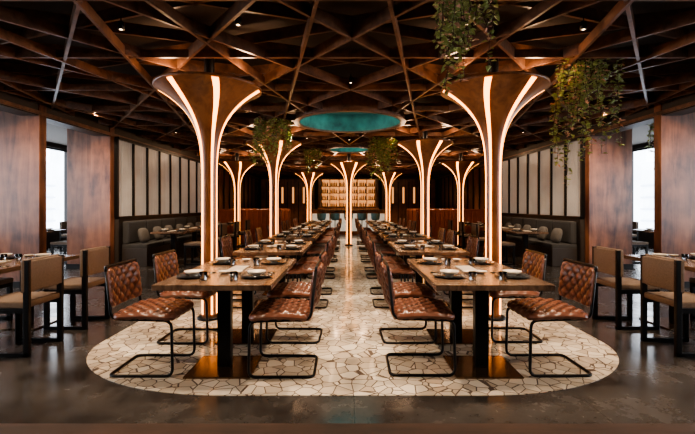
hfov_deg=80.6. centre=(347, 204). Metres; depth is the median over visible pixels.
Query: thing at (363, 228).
chair
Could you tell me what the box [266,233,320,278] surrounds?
dining table
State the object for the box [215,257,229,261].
soup bowl
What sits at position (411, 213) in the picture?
sofa
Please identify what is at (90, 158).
pillar
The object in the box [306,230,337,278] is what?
chair
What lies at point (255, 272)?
soup bowl
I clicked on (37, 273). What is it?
upholstered chair
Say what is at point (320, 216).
bar stool
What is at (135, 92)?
ceiling
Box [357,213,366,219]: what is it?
bar stool
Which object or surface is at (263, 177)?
wall
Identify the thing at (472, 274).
water glass
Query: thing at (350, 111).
dome
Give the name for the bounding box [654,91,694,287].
pillar
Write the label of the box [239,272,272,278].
dinner plate
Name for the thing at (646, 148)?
window
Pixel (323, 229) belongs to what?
dining table
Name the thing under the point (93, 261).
upholstered chair
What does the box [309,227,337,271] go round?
chair
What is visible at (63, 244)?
upholstered chair
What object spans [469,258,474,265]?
water glass
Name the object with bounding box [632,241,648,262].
upholstered chair
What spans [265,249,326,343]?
chair
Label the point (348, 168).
column
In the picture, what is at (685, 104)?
trim
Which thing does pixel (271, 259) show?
soup bowl
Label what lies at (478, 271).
soup bowl
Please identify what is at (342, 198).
liquor bottles
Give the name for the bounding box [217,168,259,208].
wall
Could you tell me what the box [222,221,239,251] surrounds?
upholstered chair
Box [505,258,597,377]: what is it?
chair
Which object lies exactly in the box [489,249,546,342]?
chair
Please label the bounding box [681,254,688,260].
water glass
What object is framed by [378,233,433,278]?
dining table
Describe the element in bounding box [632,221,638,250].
upholstered chair
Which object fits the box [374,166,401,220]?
column
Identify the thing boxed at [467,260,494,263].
dinner plate
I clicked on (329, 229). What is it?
chair
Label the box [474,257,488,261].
soup bowl
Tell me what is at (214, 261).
dinner plate
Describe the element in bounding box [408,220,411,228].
chair
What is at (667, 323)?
dining table
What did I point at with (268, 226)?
chair
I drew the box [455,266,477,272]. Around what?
linen napkin
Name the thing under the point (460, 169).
column
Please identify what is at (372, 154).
ivy
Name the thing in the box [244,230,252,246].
chair
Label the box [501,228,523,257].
dining table
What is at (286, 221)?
chair
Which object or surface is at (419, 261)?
dinner plate
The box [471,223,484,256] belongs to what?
upholstered chair
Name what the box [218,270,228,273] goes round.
soup bowl
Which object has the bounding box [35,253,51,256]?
soup bowl
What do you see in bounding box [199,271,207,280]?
water glass
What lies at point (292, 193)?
wall
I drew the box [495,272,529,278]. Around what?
dinner plate
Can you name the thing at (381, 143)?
ivy
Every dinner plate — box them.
[176,273,210,278]
[209,260,236,263]
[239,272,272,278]
[243,247,263,249]
[260,260,286,263]
[282,247,301,249]
[400,247,419,249]
[417,260,443,263]
[433,272,466,278]
[438,247,457,249]
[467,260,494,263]
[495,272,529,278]
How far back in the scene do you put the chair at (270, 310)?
3.20 m
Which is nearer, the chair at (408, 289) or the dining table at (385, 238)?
the chair at (408, 289)
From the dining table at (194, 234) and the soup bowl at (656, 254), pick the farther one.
the dining table at (194, 234)
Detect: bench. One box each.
[122,216,217,266]
[480,216,576,266]
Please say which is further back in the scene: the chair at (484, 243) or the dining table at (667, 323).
the chair at (484, 243)
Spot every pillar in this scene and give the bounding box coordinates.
[0,91,45,287]
[66,126,113,268]
[585,126,632,268]
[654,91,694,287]
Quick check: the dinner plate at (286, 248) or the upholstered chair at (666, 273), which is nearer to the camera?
the upholstered chair at (666, 273)
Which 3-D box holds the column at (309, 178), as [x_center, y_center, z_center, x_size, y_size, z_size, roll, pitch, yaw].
[-1.645,-0.215,17.600,1.224,3.130,1.224,0,0,0]
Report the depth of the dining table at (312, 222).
13.96 m
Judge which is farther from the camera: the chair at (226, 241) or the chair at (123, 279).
the chair at (226, 241)
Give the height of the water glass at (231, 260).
0.070 m
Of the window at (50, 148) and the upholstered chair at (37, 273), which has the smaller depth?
the upholstered chair at (37, 273)
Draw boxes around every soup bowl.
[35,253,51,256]
[184,269,202,275]
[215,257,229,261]
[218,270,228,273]
[247,269,265,275]
[266,257,280,261]
[423,257,437,261]
[440,269,458,275]
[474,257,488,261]
[476,270,486,273]
[502,269,521,275]
[651,253,668,256]
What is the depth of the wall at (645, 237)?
13.34 m
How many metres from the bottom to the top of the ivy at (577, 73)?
1.510 m
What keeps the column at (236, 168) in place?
on the floor
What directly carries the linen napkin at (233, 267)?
on the dining table at (224, 365)
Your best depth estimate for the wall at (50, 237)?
13.39 m
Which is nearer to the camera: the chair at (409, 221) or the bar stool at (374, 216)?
the chair at (409, 221)
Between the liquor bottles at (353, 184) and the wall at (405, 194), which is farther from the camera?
the wall at (405, 194)
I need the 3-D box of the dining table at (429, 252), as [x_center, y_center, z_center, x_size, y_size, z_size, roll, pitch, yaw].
[1.105,0.971,5.950,0.890,0.750,1.500,0,0,0]
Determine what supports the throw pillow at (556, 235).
on the bench at (567, 247)
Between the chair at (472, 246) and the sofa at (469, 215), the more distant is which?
the sofa at (469, 215)
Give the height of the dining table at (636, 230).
0.750 m
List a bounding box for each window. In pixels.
[46,146,66,220]
[632,146,653,220]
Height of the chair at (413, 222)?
0.872 m
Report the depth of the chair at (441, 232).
8.47 m
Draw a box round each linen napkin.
[0,260,11,262]
[227,266,249,272]
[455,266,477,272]
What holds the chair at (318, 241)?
on the floor
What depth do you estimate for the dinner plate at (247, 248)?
5.48 m
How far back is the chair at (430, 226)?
9.62 m
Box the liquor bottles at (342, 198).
[322,182,345,206]
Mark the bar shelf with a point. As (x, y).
(338, 187)
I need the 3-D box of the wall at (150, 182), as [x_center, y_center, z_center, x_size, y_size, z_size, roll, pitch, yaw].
[-5.015,-0.065,11.535,0.160,2.830,5.380,0,0,0]
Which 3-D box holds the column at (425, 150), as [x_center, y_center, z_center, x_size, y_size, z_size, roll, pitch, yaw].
[1.735,-0.219,9.180,1.224,3.130,1.224,0,0,0]
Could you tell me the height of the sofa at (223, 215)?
1.200 m
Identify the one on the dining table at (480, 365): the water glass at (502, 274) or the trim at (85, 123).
the water glass at (502, 274)
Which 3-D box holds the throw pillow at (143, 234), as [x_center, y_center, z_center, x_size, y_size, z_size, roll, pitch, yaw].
[-4.615,0.685,9.293,0.173,0.332,0.380,0,0,0]
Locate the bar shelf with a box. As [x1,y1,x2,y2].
[318,179,378,208]
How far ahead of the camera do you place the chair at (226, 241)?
6.35 m
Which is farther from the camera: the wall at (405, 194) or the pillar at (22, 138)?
the wall at (405, 194)
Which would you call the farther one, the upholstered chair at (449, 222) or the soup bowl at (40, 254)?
the upholstered chair at (449, 222)
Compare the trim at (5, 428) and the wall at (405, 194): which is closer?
the trim at (5, 428)
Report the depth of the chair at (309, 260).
6.17 m
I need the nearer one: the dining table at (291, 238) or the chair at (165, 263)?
the chair at (165, 263)
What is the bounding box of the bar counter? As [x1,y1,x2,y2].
[311,209,385,234]
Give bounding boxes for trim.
[0,82,260,179]
[0,423,694,433]
[435,91,694,179]
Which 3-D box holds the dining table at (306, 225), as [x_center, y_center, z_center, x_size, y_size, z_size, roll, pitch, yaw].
[-1.015,0.971,12.400,0.890,0.750,1.500,0,0,0]
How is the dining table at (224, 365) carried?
on the floor
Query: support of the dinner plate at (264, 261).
on the dining table at (224, 365)
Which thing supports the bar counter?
on the floor
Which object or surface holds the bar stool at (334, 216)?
on the floor
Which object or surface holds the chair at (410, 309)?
on the floor
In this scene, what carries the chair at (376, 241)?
on the floor
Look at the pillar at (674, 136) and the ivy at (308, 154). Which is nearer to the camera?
the pillar at (674, 136)
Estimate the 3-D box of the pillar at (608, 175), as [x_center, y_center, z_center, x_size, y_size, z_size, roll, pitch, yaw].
[5.585,-0.325,8.780,0.940,3.350,0.180,0,0,0]
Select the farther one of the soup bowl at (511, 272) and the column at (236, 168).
the column at (236, 168)
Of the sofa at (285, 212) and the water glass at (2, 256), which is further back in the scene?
the sofa at (285, 212)
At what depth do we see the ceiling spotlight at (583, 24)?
3.88 m
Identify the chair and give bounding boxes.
[0,254,63,357]
[0,277,12,318]
[43,246,109,329]
[50,241,66,262]
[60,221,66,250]
[104,258,195,377]
[152,249,216,344]
[184,241,200,264]
[217,223,226,256]
[217,241,241,307]
[220,235,257,294]
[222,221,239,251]
[232,220,249,246]
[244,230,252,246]
[247,259,323,378]
[255,227,262,241]
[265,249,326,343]
[267,225,269,236]
[281,221,285,230]
[285,220,289,229]
[287,239,331,308]
[297,235,335,294]
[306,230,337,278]
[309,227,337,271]
[315,224,339,261]
[316,223,337,257]
[321,221,340,251]
[325,219,341,244]
[355,219,371,244]
[357,221,376,251]
[358,223,380,257]
[358,225,382,261]
[362,227,390,270]
[363,230,395,278]
[366,235,405,294]
[369,239,413,307]
[375,249,436,343]
[380,258,455,376]
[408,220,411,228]
[411,221,415,230]
[429,225,431,236]
[437,227,445,241]
[438,235,478,294]
[446,230,454,244]
[447,220,465,246]
[448,243,484,307]
[458,221,475,249]
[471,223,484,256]
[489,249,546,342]
[501,241,514,264]
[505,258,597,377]
[592,246,659,329]
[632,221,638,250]
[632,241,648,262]
[640,254,694,357]
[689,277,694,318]
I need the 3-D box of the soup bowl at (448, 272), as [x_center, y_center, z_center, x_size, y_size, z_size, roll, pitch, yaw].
[0.845,0.565,3.400,0.154,0.040,0.154,0,0,0]
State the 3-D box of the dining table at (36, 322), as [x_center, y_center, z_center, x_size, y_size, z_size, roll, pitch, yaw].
[-3.635,0.975,4.200,0.800,0.750,1.500,0,0,0]
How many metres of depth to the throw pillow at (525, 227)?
10.68 m
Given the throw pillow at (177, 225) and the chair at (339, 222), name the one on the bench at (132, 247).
the throw pillow at (177, 225)
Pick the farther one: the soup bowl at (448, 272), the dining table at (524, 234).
the dining table at (524, 234)
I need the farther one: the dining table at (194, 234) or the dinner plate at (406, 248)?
the dining table at (194, 234)
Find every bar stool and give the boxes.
[317,213,325,233]
[330,213,339,220]
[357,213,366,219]
[371,213,379,232]
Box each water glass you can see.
[0,254,6,259]
[15,254,21,260]
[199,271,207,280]
[229,258,234,265]
[230,271,237,280]
[253,258,259,265]
[444,258,450,265]
[468,271,476,280]
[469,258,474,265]
[499,271,506,280]
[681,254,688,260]
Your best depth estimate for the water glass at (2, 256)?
4.41 m
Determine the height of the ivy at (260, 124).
0.937 m
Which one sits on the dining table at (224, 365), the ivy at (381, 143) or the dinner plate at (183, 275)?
the dinner plate at (183, 275)
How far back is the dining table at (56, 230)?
9.80 m
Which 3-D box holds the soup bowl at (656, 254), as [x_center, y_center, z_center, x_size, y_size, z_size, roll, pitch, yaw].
[3.505,0.569,4.600,0.154,0.040,0.154,0,0,0]
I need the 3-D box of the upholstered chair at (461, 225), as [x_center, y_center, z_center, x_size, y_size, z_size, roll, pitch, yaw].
[3.547,0.917,12.050,0.475,0.865,0.460,0,0,0]
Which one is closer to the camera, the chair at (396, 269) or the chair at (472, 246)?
the chair at (396, 269)
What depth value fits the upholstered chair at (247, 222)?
13.12 m
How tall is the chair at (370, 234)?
0.872 m
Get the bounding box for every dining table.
[0,255,78,329]
[46,229,66,232]
[150,230,194,264]
[151,259,295,378]
[175,228,200,257]
[232,241,312,307]
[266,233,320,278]
[285,227,325,257]
[297,224,329,243]
[307,221,331,236]
[365,221,389,244]
[368,224,400,243]
[372,227,413,256]
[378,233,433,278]
[388,241,469,308]
[407,259,555,378]
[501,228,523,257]
[503,230,548,264]
[624,255,694,329]
[632,229,653,232]
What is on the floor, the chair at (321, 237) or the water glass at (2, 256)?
the chair at (321, 237)
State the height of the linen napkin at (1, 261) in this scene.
0.012 m
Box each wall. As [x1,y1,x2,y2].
[46,142,66,247]
[114,137,200,262]
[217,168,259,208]
[260,176,435,208]
[261,179,314,227]
[382,179,434,226]
[436,167,484,208]
[501,137,584,262]
[632,141,653,247]
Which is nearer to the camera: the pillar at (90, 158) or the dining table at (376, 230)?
the pillar at (90, 158)
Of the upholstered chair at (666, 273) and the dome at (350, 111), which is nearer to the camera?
the upholstered chair at (666, 273)
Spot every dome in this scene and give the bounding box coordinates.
[294,91,405,132]
[326,136,370,152]
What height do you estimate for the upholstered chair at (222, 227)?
0.865 m
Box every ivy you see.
[248,116,293,165]
[303,148,322,173]
[365,137,397,181]
[365,149,391,178]
[431,0,499,95]
[548,58,625,185]
[646,123,653,151]
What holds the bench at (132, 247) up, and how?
on the floor
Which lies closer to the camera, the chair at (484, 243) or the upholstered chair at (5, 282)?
the upholstered chair at (5, 282)
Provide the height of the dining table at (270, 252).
0.750 m
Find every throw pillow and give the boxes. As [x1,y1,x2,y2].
[138,228,149,242]
[153,226,163,239]
[164,225,172,237]
[176,224,183,235]
[512,224,520,235]
[522,225,530,236]
[537,226,547,239]
[550,228,562,242]
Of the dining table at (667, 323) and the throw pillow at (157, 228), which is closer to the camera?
the dining table at (667, 323)
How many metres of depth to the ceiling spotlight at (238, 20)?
3.78 m
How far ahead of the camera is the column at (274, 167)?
9.09 m
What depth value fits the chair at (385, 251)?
7.51 m
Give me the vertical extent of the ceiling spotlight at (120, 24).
0.122 m
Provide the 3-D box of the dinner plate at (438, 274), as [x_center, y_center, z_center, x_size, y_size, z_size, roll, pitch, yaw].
[0.845,0.585,3.400,0.276,0.022,0.276,0,0,0]
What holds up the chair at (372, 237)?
on the floor
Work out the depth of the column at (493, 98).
4.74 m
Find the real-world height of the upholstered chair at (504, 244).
0.865 m
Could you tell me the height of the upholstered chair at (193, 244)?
0.865 m
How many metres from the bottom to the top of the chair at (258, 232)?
0.872 m
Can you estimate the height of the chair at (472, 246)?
0.872 m
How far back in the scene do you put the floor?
3.35 m
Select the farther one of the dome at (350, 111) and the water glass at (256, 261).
the dome at (350, 111)
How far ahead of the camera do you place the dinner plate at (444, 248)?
5.48 m
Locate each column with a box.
[152,58,261,320]
[218,153,253,245]
[246,131,301,256]
[295,165,322,220]
[330,153,366,245]
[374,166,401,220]
[397,131,452,257]
[441,58,550,320]
[441,153,479,245]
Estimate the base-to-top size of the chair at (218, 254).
0.872 m
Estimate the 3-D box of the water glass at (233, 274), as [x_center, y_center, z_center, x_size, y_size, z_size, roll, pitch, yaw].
[-0.895,0.561,3.230,0.064,0.070,0.064,0,0,0]
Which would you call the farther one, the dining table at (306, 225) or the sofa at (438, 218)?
the sofa at (438, 218)
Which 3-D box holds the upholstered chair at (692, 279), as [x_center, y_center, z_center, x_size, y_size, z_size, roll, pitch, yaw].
[4.293,0.917,4.650,0.475,0.865,0.460,0,0,0]
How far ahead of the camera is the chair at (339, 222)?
11.83 m
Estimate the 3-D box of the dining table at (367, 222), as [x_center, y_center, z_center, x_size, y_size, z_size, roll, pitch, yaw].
[1.105,0.971,14.550,0.890,0.750,1.500,0,0,0]
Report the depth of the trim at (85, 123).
7.73 m
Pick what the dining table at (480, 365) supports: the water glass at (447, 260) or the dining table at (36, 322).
the water glass at (447, 260)
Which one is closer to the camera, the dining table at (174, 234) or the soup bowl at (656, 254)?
the soup bowl at (656, 254)
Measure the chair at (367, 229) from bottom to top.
0.872 m
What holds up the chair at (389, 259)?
on the floor
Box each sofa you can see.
[217,209,247,242]
[248,209,282,242]
[282,209,291,227]
[406,209,415,229]
[416,209,449,242]
[450,209,484,242]
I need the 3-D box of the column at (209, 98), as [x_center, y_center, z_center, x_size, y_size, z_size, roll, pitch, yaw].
[-1.645,-0.219,4.880,1.224,3.130,1.224,0,0,0]
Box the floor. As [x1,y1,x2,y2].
[0,235,694,422]
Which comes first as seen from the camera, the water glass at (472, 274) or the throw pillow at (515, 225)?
the water glass at (472, 274)
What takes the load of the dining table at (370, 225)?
on the floor
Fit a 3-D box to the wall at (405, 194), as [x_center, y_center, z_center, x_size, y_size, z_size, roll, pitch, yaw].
[3.445,-0.050,23.188,3.000,2.800,0.325,0,0,0]
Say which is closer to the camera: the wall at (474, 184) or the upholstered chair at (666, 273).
the upholstered chair at (666, 273)
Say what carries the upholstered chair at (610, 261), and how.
on the floor
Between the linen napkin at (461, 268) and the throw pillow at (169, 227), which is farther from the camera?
the throw pillow at (169, 227)
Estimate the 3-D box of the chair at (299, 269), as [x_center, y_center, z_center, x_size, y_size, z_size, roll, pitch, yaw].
[-0.497,0.909,5.551,0.582,0.872,0.500,0,0,1]
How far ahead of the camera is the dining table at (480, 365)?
3.37 m
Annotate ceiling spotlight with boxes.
[117,17,124,30]
[235,16,240,25]
[580,17,586,30]
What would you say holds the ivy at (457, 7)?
hanging from the ceiling at (135, 92)
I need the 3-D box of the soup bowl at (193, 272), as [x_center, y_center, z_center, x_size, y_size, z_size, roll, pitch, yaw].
[-1.275,0.565,3.400,0.154,0.040,0.154,0,0,0]
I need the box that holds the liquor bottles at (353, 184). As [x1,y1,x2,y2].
[351,180,374,206]
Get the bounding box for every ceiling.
[0,0,694,176]
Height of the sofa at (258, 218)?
1.200 m
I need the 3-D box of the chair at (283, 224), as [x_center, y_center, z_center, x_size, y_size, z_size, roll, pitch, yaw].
[-1.638,0.909,12.004,0.582,0.872,0.500,0,0,1]
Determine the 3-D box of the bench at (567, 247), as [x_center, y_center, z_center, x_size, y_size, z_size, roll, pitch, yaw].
[4.745,0.855,11.400,0.560,0.990,4.900,0,0,0]
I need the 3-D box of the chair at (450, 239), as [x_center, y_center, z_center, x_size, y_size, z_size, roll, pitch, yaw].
[1.716,0.909,7.724,0.582,0.872,0.500,0,0,0]
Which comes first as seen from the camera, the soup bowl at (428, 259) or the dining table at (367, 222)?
the soup bowl at (428, 259)
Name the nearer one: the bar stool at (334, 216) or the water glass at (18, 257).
the water glass at (18, 257)

